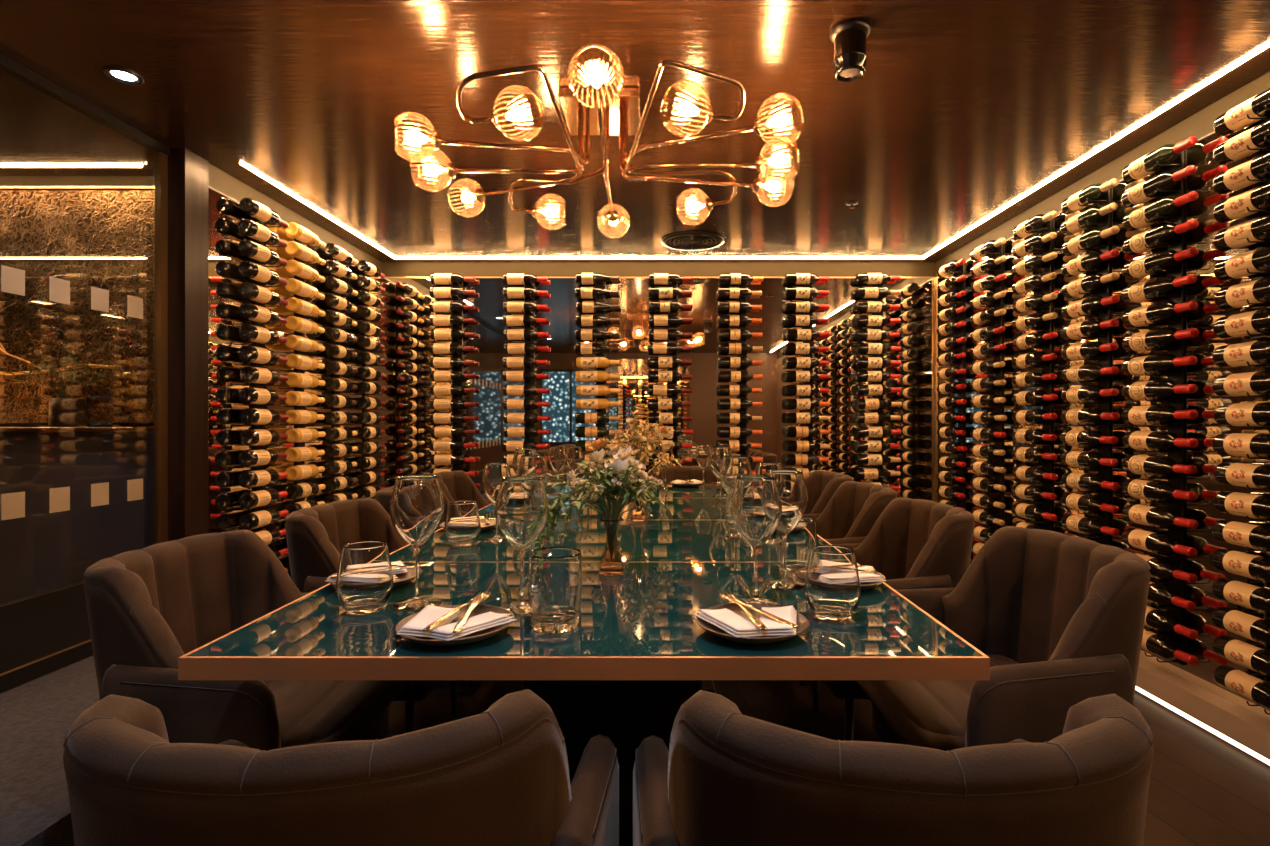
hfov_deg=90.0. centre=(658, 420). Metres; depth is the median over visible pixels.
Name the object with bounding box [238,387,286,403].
wine bottle
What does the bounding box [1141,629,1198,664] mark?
wine bottle
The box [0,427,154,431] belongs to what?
countertop
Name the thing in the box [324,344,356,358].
wine bottle
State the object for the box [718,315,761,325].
wine bottle
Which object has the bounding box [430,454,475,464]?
wine bottle
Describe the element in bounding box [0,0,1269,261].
ceiling
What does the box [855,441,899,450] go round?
wine bottle
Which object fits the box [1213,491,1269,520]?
wine bottle
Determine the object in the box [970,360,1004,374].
wine bottle
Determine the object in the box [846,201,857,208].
sprinkler
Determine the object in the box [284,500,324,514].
wine bottle
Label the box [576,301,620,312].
wine bottle
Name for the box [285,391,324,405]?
wine bottle
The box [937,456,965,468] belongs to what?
wine bottle
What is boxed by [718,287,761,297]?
wine bottle
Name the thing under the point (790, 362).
wine bottle
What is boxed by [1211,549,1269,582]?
wine bottle
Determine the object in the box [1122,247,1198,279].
wine bottle
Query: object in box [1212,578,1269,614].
wine bottle
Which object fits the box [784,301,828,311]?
wine bottle
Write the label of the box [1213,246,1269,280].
wine bottle
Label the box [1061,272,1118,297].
wine bottle
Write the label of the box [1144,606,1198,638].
wine bottle
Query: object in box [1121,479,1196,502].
wine bottle
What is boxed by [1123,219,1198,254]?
wine bottle
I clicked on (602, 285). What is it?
rack
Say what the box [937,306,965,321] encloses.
wine bottle
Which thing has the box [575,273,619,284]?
wine bottle
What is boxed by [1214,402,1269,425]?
wine bottle
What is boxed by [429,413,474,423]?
wine bottle
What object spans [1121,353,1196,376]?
wine bottle
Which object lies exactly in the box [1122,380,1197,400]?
wine bottle
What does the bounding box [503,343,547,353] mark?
wine bottle
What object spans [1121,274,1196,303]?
wine bottle
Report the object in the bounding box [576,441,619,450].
wine bottle
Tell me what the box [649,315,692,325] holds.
wine bottle
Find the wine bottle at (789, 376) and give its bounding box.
[784,371,828,381]
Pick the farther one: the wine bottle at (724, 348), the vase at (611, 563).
the wine bottle at (724, 348)
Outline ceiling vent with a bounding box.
[662,232,723,250]
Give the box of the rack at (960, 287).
[944,258,963,507]
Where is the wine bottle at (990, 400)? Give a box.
[970,394,1005,406]
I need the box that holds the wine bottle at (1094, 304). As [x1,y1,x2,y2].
[1061,295,1119,318]
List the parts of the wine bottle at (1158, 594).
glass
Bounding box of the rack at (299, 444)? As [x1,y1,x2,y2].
[296,239,320,502]
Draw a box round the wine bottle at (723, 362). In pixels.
[718,357,762,367]
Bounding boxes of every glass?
[336,540,393,613]
[389,475,443,609]
[445,500,480,546]
[482,462,510,541]
[495,476,548,615]
[512,448,535,474]
[517,455,548,533]
[528,547,581,633]
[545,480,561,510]
[549,447,566,476]
[566,446,582,493]
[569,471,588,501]
[657,444,673,487]
[695,445,710,489]
[709,446,731,506]
[720,455,751,538]
[725,495,734,529]
[730,475,781,605]
[755,463,781,543]
[764,469,807,590]
[776,516,816,576]
[804,545,860,621]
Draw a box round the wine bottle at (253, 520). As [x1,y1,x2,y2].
[239,509,288,529]
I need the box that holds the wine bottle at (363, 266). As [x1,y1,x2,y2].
[357,260,384,278]
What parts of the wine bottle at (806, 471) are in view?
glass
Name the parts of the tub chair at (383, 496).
backrest, leg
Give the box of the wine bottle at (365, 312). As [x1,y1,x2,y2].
[357,306,384,321]
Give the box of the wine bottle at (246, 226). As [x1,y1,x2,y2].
[238,218,286,247]
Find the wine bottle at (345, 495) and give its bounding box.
[324,492,357,503]
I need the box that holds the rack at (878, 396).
[873,281,886,481]
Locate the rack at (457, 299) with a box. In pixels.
[449,274,461,469]
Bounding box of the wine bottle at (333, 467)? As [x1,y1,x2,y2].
[324,460,356,473]
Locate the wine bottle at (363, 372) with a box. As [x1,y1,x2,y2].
[357,366,384,379]
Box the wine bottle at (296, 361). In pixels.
[286,354,324,369]
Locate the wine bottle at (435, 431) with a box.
[430,427,475,436]
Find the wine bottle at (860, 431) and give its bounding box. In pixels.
[856,427,900,436]
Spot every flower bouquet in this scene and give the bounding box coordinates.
[534,446,663,547]
[588,410,689,480]
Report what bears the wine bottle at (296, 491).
on the rack at (299, 444)
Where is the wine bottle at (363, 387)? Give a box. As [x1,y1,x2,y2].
[357,382,384,393]
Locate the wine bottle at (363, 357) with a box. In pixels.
[356,351,384,364]
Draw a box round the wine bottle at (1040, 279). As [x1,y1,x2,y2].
[1012,272,1056,294]
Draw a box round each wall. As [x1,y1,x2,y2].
[0,176,154,426]
[208,163,381,272]
[382,262,935,276]
[936,71,1269,275]
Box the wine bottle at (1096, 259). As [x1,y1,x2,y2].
[1061,249,1118,276]
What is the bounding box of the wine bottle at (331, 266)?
[324,259,356,279]
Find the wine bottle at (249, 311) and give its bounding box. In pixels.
[238,303,287,324]
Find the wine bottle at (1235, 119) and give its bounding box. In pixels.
[1213,88,1269,135]
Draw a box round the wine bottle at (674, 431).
[649,426,692,436]
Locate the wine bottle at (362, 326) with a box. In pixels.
[356,321,384,334]
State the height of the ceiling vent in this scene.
0.013 m
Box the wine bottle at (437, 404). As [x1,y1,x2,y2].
[430,399,474,409]
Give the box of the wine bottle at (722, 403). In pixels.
[718,399,762,408]
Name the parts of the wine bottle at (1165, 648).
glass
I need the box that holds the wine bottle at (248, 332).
[238,324,286,343]
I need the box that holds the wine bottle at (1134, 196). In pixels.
[1121,165,1196,206]
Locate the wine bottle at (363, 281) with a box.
[356,275,384,291]
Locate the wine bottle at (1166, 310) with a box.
[1122,301,1197,327]
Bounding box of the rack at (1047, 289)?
[1025,211,1051,530]
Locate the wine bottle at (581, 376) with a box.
[575,371,619,381]
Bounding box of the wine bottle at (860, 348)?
[855,343,900,353]
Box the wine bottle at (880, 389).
[855,384,900,394]
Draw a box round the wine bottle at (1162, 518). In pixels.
[1122,504,1197,528]
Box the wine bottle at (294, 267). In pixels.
[285,260,324,281]
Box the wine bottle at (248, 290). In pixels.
[239,282,288,305]
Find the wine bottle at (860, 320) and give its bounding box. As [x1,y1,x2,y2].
[855,315,900,325]
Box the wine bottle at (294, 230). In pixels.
[285,222,325,247]
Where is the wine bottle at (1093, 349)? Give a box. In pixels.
[1061,341,1117,361]
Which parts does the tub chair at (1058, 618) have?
seat, armrest, seat, backrest, armrest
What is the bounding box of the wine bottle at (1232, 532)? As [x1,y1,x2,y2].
[1211,520,1269,551]
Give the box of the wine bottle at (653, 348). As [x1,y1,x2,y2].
[648,343,691,353]
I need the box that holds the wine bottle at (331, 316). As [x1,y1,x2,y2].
[324,310,356,325]
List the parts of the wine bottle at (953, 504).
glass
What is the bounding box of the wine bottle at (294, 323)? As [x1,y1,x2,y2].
[285,316,324,333]
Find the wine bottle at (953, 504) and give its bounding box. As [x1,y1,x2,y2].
[937,499,964,509]
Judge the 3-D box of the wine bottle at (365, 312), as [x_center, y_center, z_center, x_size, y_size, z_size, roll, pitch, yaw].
[-1.964,-0.725,4.357,0.078,0.078,0.316,0,0,0]
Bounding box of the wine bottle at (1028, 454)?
[1012,447,1056,462]
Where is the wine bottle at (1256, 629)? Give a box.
[1212,607,1269,646]
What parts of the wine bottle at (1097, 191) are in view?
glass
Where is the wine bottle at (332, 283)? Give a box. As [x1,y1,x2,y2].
[324,277,357,295]
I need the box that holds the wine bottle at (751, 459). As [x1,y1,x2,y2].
[732,454,762,462]
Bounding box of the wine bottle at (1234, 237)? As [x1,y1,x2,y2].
[1213,214,1269,251]
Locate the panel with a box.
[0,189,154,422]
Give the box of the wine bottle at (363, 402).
[357,397,384,408]
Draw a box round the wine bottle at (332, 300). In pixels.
[324,293,356,311]
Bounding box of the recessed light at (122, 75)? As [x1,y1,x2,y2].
[103,66,143,84]
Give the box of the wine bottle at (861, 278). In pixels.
[855,273,900,283]
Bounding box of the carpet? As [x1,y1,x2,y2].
[0,656,99,845]
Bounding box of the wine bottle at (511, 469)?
[510,468,516,476]
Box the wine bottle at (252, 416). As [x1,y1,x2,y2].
[239,408,288,424]
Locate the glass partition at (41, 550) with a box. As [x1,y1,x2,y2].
[0,427,154,602]
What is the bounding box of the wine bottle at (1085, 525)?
[1061,514,1119,536]
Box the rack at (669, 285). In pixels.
[668,281,677,465]
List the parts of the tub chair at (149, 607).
armrest, backrest, seat, armrest, seat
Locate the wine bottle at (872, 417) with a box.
[855,412,900,422]
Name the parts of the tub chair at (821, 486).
armrest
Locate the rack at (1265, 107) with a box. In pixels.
[1246,105,1269,714]
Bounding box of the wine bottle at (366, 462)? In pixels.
[357,456,384,468]
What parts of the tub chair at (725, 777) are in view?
armrest, armrest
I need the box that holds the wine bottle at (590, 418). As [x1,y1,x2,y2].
[575,413,618,423]
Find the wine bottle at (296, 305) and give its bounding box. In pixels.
[285,297,325,316]
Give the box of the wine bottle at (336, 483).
[324,476,357,490]
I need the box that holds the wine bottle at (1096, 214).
[1060,203,1117,235]
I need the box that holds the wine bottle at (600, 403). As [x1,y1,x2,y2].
[576,398,620,408]
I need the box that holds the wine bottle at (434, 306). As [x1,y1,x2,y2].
[429,301,474,311]
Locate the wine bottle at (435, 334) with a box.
[430,329,475,339]
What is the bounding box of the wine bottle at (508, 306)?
[503,301,547,311]
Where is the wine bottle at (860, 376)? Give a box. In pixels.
[855,371,900,381]
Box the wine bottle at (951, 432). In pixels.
[937,427,965,437]
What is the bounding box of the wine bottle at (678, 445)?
[652,441,691,450]
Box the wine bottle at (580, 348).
[575,343,618,353]
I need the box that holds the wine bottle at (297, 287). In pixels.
[285,278,324,299]
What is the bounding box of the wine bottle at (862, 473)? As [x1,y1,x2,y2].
[855,468,900,478]
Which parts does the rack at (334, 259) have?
rail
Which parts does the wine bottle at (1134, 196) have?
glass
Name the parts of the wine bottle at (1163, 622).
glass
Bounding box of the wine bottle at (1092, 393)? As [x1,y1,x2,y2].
[1061,385,1118,403]
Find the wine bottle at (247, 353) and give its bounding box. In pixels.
[238,345,287,363]
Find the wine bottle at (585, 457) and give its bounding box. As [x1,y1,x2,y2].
[583,455,611,464]
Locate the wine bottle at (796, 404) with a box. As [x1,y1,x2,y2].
[785,399,829,409]
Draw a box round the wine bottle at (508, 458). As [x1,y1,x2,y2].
[503,454,547,464]
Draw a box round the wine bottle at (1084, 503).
[1061,493,1118,513]
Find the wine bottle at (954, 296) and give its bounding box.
[937,291,965,306]
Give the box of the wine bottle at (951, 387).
[937,382,965,393]
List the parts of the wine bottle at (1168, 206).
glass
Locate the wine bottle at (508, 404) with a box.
[503,399,547,409]
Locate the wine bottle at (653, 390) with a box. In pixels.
[648,385,691,395]
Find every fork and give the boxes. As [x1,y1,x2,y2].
[337,562,433,571]
[422,592,490,631]
[719,591,767,629]
[786,567,876,572]
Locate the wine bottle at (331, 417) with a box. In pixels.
[324,411,356,423]
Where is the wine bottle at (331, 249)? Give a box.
[324,243,357,264]
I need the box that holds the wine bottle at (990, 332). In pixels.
[970,326,1004,341]
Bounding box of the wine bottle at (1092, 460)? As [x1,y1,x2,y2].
[1061,451,1117,468]
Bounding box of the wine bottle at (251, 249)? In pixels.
[238,239,287,265]
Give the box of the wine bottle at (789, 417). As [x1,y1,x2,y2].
[784,413,828,422]
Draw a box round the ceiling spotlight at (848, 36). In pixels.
[830,18,869,81]
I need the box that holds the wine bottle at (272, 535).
[255,528,285,544]
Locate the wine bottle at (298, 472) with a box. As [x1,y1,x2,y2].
[285,464,324,480]
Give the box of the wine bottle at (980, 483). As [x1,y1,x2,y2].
[970,476,1005,492]
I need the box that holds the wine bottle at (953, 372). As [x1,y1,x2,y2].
[937,367,965,379]
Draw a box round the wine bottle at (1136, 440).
[1122,431,1197,451]
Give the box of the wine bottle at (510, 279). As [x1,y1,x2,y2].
[503,274,547,284]
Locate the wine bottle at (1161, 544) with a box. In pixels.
[1122,528,1196,556]
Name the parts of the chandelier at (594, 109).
lamp globe, bulb, lamp globe, bulb, lamp globe, bulb, bulb, arm, lamp globe, arm, arm, arm, bulb, lamp globe, arm, lamp globe, bulb, arm, arm, lamp globe, arm, arm, lamp globe, arm, arm, bulb, arm, lamp globe, bulb, bulb, lamp globe, lamp globe, bulb, bulb, lamp globe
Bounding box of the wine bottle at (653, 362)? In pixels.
[648,357,691,367]
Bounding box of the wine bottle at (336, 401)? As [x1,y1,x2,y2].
[324,394,356,407]
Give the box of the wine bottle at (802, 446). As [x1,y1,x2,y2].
[785,441,829,451]
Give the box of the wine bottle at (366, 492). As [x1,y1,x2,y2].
[356,485,383,498]
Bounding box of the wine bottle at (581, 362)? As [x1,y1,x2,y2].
[576,357,619,367]
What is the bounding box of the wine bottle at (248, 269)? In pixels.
[238,261,287,285]
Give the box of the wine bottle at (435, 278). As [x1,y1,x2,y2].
[430,273,475,283]
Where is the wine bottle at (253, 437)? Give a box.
[239,429,287,445]
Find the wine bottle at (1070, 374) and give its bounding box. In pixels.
[1062,364,1118,382]
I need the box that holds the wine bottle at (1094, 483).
[1062,472,1119,491]
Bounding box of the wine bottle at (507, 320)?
[502,315,546,325]
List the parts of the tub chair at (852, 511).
armrest, backrest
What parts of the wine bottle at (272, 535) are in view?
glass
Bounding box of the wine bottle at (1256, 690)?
[1213,665,1269,709]
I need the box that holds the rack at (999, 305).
[979,238,1002,542]
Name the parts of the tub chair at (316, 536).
backrest, armrest, leg, seat, leg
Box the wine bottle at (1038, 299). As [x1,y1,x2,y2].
[1012,292,1057,312]
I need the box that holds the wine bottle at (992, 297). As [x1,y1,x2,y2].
[970,291,1005,309]
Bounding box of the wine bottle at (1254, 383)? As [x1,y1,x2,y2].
[1212,371,1269,396]
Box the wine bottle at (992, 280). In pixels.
[971,274,1006,292]
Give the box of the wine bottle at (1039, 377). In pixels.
[1012,370,1056,386]
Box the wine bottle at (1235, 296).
[1214,277,1269,309]
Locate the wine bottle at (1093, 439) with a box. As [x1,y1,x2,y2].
[1061,430,1117,447]
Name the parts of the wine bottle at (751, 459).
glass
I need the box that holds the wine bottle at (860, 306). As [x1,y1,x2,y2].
[855,301,899,311]
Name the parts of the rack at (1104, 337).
rail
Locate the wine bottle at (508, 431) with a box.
[503,427,547,436]
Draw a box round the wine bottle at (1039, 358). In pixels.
[1012,351,1056,368]
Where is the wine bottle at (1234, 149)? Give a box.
[1213,119,1269,164]
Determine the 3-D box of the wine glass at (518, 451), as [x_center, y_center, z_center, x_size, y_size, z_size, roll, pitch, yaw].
[-0.535,0.234,2.540,0.101,0.251,0.101,0,0,-43]
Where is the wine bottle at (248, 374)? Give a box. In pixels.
[239,366,288,383]
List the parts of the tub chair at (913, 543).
leg, seat, armrest, leg, armrest, backrest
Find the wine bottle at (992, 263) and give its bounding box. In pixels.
[970,256,1006,276]
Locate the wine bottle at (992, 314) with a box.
[970,308,1005,325]
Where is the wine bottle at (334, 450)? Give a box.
[324,444,357,457]
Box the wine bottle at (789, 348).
[784,343,828,353]
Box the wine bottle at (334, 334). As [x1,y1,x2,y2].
[324,327,356,342]
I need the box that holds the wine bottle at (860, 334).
[854,329,899,339]
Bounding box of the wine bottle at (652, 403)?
[648,399,691,408]
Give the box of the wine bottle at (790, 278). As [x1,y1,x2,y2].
[784,273,828,283]
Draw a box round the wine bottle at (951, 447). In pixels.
[937,441,966,453]
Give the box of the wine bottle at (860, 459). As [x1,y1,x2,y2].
[855,454,900,464]
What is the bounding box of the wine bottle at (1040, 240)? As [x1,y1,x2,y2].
[1012,232,1056,257]
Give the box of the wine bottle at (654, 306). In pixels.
[649,301,692,311]
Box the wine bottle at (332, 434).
[324,428,357,440]
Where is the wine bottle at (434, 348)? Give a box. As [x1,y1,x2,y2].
[429,343,474,353]
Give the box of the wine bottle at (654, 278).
[649,273,692,284]
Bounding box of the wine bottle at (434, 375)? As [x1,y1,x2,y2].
[430,371,475,380]
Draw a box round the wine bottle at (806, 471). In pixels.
[787,468,815,478]
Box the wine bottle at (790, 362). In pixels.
[785,357,829,367]
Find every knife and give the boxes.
[330,564,427,578]
[452,594,482,633]
[721,593,798,627]
[787,565,868,571]
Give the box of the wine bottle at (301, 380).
[286,372,324,387]
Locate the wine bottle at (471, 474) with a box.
[429,469,474,476]
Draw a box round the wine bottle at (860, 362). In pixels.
[855,357,900,367]
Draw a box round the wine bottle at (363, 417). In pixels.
[357,412,384,423]
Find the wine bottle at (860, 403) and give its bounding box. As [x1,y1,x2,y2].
[856,399,901,408]
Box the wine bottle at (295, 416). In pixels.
[285,410,324,423]
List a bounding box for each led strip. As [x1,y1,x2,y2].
[0,164,141,166]
[240,163,395,258]
[396,258,921,258]
[922,42,1269,258]
[1135,686,1269,764]
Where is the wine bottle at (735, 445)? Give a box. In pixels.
[717,440,761,450]
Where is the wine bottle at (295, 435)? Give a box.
[286,428,325,442]
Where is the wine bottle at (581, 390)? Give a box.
[576,385,619,395]
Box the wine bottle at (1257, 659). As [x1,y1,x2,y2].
[1213,636,1269,676]
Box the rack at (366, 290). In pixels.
[364,273,382,497]
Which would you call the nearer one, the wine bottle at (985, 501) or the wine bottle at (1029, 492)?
the wine bottle at (1029, 492)
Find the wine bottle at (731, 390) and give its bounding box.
[718,385,761,395]
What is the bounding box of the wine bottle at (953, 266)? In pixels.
[937,259,965,277]
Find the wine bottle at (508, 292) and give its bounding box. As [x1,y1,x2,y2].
[503,287,547,297]
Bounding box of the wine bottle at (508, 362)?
[502,357,547,367]
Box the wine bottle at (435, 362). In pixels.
[429,357,474,367]
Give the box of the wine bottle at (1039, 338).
[1013,331,1057,349]
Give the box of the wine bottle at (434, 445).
[429,440,474,450]
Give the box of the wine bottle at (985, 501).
[970,493,1005,509]
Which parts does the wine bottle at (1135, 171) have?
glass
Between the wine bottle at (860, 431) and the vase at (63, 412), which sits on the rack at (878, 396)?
the wine bottle at (860, 431)
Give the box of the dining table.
[178,484,989,845]
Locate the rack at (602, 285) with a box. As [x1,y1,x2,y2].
[595,274,605,454]
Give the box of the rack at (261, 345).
[254,218,281,562]
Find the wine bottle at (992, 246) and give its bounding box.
[970,238,1005,260]
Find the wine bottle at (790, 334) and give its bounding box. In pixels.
[785,329,829,339]
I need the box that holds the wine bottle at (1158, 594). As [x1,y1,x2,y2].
[1147,582,1195,610]
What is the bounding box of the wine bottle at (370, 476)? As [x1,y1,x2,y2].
[357,471,384,483]
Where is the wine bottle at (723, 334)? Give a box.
[718,329,762,339]
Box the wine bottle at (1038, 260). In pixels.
[1012,252,1056,276]
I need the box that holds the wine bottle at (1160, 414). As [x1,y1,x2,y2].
[1122,405,1197,424]
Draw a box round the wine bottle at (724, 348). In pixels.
[718,343,762,353]
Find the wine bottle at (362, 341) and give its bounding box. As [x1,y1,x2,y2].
[357,336,384,349]
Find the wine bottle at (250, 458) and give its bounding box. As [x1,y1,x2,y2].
[238,449,286,466]
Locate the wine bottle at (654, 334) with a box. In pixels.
[649,329,692,339]
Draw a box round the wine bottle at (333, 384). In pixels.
[325,378,357,391]
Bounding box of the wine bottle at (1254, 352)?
[1212,339,1269,367]
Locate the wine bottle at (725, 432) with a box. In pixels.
[718,427,761,437]
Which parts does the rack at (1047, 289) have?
rail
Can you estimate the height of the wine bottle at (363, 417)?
0.078 m
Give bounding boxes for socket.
[427,132,443,149]
[442,162,457,177]
[472,188,485,201]
[492,108,509,127]
[530,205,542,217]
[588,82,606,100]
[607,210,618,221]
[695,104,713,123]
[701,198,713,210]
[751,178,765,192]
[752,117,769,134]
[754,156,769,171]
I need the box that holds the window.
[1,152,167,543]
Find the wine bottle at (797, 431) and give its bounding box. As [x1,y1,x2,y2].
[785,426,829,436]
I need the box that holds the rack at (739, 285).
[737,281,747,454]
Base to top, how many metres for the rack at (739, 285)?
1.817 m
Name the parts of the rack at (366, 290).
rail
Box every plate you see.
[326,565,421,587]
[395,605,514,645]
[439,520,495,531]
[670,481,704,486]
[695,603,808,643]
[795,568,885,589]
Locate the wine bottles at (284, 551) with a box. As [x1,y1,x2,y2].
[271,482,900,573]
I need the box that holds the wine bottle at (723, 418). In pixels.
[718,413,761,423]
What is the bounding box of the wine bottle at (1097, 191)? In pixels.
[1061,178,1118,213]
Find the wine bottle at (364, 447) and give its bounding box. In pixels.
[357,442,384,453]
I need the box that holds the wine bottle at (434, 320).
[429,315,474,325]
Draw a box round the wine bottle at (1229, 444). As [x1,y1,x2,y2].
[1212,433,1269,457]
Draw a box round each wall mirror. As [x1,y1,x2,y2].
[208,187,382,578]
[383,278,932,500]
[936,115,1269,721]
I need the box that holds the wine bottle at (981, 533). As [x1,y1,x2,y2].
[973,525,994,541]
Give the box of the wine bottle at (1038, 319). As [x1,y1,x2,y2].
[1012,312,1057,331]
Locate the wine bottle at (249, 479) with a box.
[238,469,287,487]
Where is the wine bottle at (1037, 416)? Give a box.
[1012,409,1056,423]
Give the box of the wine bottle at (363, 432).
[357,427,384,438]
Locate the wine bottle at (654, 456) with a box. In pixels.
[648,454,691,464]
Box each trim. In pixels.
[0,53,169,154]
[0,186,154,188]
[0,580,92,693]
[0,639,90,675]
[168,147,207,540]
[208,186,239,202]
[385,277,933,277]
[933,277,935,501]
[936,131,1214,276]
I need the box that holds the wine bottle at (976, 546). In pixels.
[971,542,983,554]
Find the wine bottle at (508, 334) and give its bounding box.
[503,329,547,339]
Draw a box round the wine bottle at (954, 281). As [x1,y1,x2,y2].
[937,275,965,291]
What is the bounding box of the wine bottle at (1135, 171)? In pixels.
[1122,136,1197,182]
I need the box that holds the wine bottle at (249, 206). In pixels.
[239,198,287,227]
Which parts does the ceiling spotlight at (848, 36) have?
plate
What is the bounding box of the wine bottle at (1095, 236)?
[1061,226,1119,255]
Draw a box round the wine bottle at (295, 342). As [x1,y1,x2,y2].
[285,335,324,351]
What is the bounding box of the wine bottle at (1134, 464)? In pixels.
[1121,455,1196,476]
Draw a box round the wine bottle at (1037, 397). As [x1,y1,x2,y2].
[1012,390,1057,405]
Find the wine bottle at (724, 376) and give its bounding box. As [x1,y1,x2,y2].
[719,371,762,381]
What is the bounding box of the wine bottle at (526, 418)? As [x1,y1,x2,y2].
[503,413,547,423]
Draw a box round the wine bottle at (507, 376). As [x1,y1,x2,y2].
[502,371,546,381]
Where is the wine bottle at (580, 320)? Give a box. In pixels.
[575,315,619,325]
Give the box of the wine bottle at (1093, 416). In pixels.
[1061,408,1119,424]
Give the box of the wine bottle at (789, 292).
[784,287,828,297]
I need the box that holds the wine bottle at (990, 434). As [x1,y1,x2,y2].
[970,428,1005,440]
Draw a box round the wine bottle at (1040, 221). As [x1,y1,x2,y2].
[1012,211,1056,238]
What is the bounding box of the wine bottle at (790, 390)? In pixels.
[785,385,829,395]
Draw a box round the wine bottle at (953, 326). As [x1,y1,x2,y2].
[937,321,965,335]
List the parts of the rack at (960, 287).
rail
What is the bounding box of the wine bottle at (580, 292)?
[575,287,618,298]
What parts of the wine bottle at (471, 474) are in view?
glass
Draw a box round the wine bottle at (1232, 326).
[1213,308,1269,338]
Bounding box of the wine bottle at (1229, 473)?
[1214,462,1269,489]
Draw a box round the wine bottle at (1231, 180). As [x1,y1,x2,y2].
[1212,152,1269,194]
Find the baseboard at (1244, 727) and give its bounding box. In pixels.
[1136,658,1269,759]
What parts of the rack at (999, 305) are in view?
rail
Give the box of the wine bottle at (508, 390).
[503,385,547,395]
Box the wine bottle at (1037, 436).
[1012,428,1056,443]
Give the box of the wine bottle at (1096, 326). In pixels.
[1060,318,1118,340]
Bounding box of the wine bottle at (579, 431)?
[575,427,618,436]
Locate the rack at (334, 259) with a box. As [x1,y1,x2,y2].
[333,258,354,493]
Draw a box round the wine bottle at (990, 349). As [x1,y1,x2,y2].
[970,342,1005,357]
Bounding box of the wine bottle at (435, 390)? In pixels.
[430,385,475,395]
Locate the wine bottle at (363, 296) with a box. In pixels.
[357,290,383,306]
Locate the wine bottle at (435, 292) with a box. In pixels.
[430,287,474,297]
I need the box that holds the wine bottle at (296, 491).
[285,482,325,498]
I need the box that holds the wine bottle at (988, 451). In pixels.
[970,444,1004,457]
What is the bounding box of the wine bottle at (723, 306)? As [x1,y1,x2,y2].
[718,301,761,312]
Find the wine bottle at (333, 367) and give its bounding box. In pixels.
[324,361,357,374]
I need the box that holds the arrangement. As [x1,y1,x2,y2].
[0,342,125,397]
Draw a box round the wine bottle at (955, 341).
[937,336,966,350]
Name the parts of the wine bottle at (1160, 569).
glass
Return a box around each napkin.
[326,561,406,581]
[396,605,516,640]
[441,516,489,526]
[672,479,702,483]
[694,606,796,636]
[858,566,885,581]
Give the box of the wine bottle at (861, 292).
[855,287,900,297]
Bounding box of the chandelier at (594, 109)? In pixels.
[395,44,800,237]
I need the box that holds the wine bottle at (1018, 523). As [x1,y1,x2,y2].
[1012,521,1045,529]
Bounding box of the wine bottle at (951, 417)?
[937,412,965,423]
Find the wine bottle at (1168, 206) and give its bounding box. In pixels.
[1122,191,1198,230]
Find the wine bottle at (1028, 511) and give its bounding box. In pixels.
[1012,502,1056,521]
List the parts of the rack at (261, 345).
rail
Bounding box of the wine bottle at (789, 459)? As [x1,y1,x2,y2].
[784,454,828,464]
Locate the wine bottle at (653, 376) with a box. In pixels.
[648,371,691,381]
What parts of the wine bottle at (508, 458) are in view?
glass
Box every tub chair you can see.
[63,689,618,845]
[83,530,403,750]
[284,498,456,732]
[375,486,472,686]
[430,470,491,509]
[549,465,627,483]
[633,690,1153,845]
[651,466,719,483]
[799,481,897,685]
[804,470,852,517]
[813,497,974,740]
[857,526,1150,835]
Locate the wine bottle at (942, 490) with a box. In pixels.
[937,485,965,499]
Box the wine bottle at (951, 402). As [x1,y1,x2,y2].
[937,396,966,408]
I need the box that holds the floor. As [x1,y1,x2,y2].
[385,680,1269,845]
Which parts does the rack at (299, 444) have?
rail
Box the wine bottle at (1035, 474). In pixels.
[1012,466,1057,482]
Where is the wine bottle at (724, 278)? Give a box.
[719,273,762,283]
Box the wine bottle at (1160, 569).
[1132,552,1197,582]
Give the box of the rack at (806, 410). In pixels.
[803,281,815,479]
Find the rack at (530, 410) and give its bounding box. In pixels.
[522,274,533,441]
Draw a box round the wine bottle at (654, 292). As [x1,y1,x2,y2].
[649,287,691,297]
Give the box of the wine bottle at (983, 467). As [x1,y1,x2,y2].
[970,460,1005,474]
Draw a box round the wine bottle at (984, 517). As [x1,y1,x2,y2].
[970,509,1004,525]
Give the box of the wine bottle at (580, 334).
[575,329,618,339]
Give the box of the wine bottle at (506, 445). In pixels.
[502,441,546,450]
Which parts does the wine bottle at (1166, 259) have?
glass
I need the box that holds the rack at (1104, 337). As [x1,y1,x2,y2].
[1078,180,1109,544]
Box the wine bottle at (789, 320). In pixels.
[784,315,828,325]
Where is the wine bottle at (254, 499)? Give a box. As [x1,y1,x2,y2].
[238,489,287,508]
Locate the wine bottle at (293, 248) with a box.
[285,241,325,264]
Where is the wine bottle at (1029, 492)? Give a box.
[1012,484,1056,501]
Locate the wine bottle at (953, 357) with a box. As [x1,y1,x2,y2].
[937,351,965,365]
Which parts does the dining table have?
glass panel, glass panel, glass panel, glass panel, foot plate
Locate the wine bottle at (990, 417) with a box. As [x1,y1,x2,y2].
[971,411,1006,423]
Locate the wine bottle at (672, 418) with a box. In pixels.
[649,413,692,423]
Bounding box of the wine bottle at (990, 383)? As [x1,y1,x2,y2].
[970,377,1005,390]
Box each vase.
[48,398,86,426]
[599,516,623,575]
[630,486,645,520]
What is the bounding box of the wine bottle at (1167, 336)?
[1122,327,1198,351]
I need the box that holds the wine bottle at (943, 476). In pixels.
[937,471,964,483]
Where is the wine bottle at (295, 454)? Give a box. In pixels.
[285,447,324,461]
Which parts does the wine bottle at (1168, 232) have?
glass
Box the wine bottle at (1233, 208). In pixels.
[1213,183,1269,222]

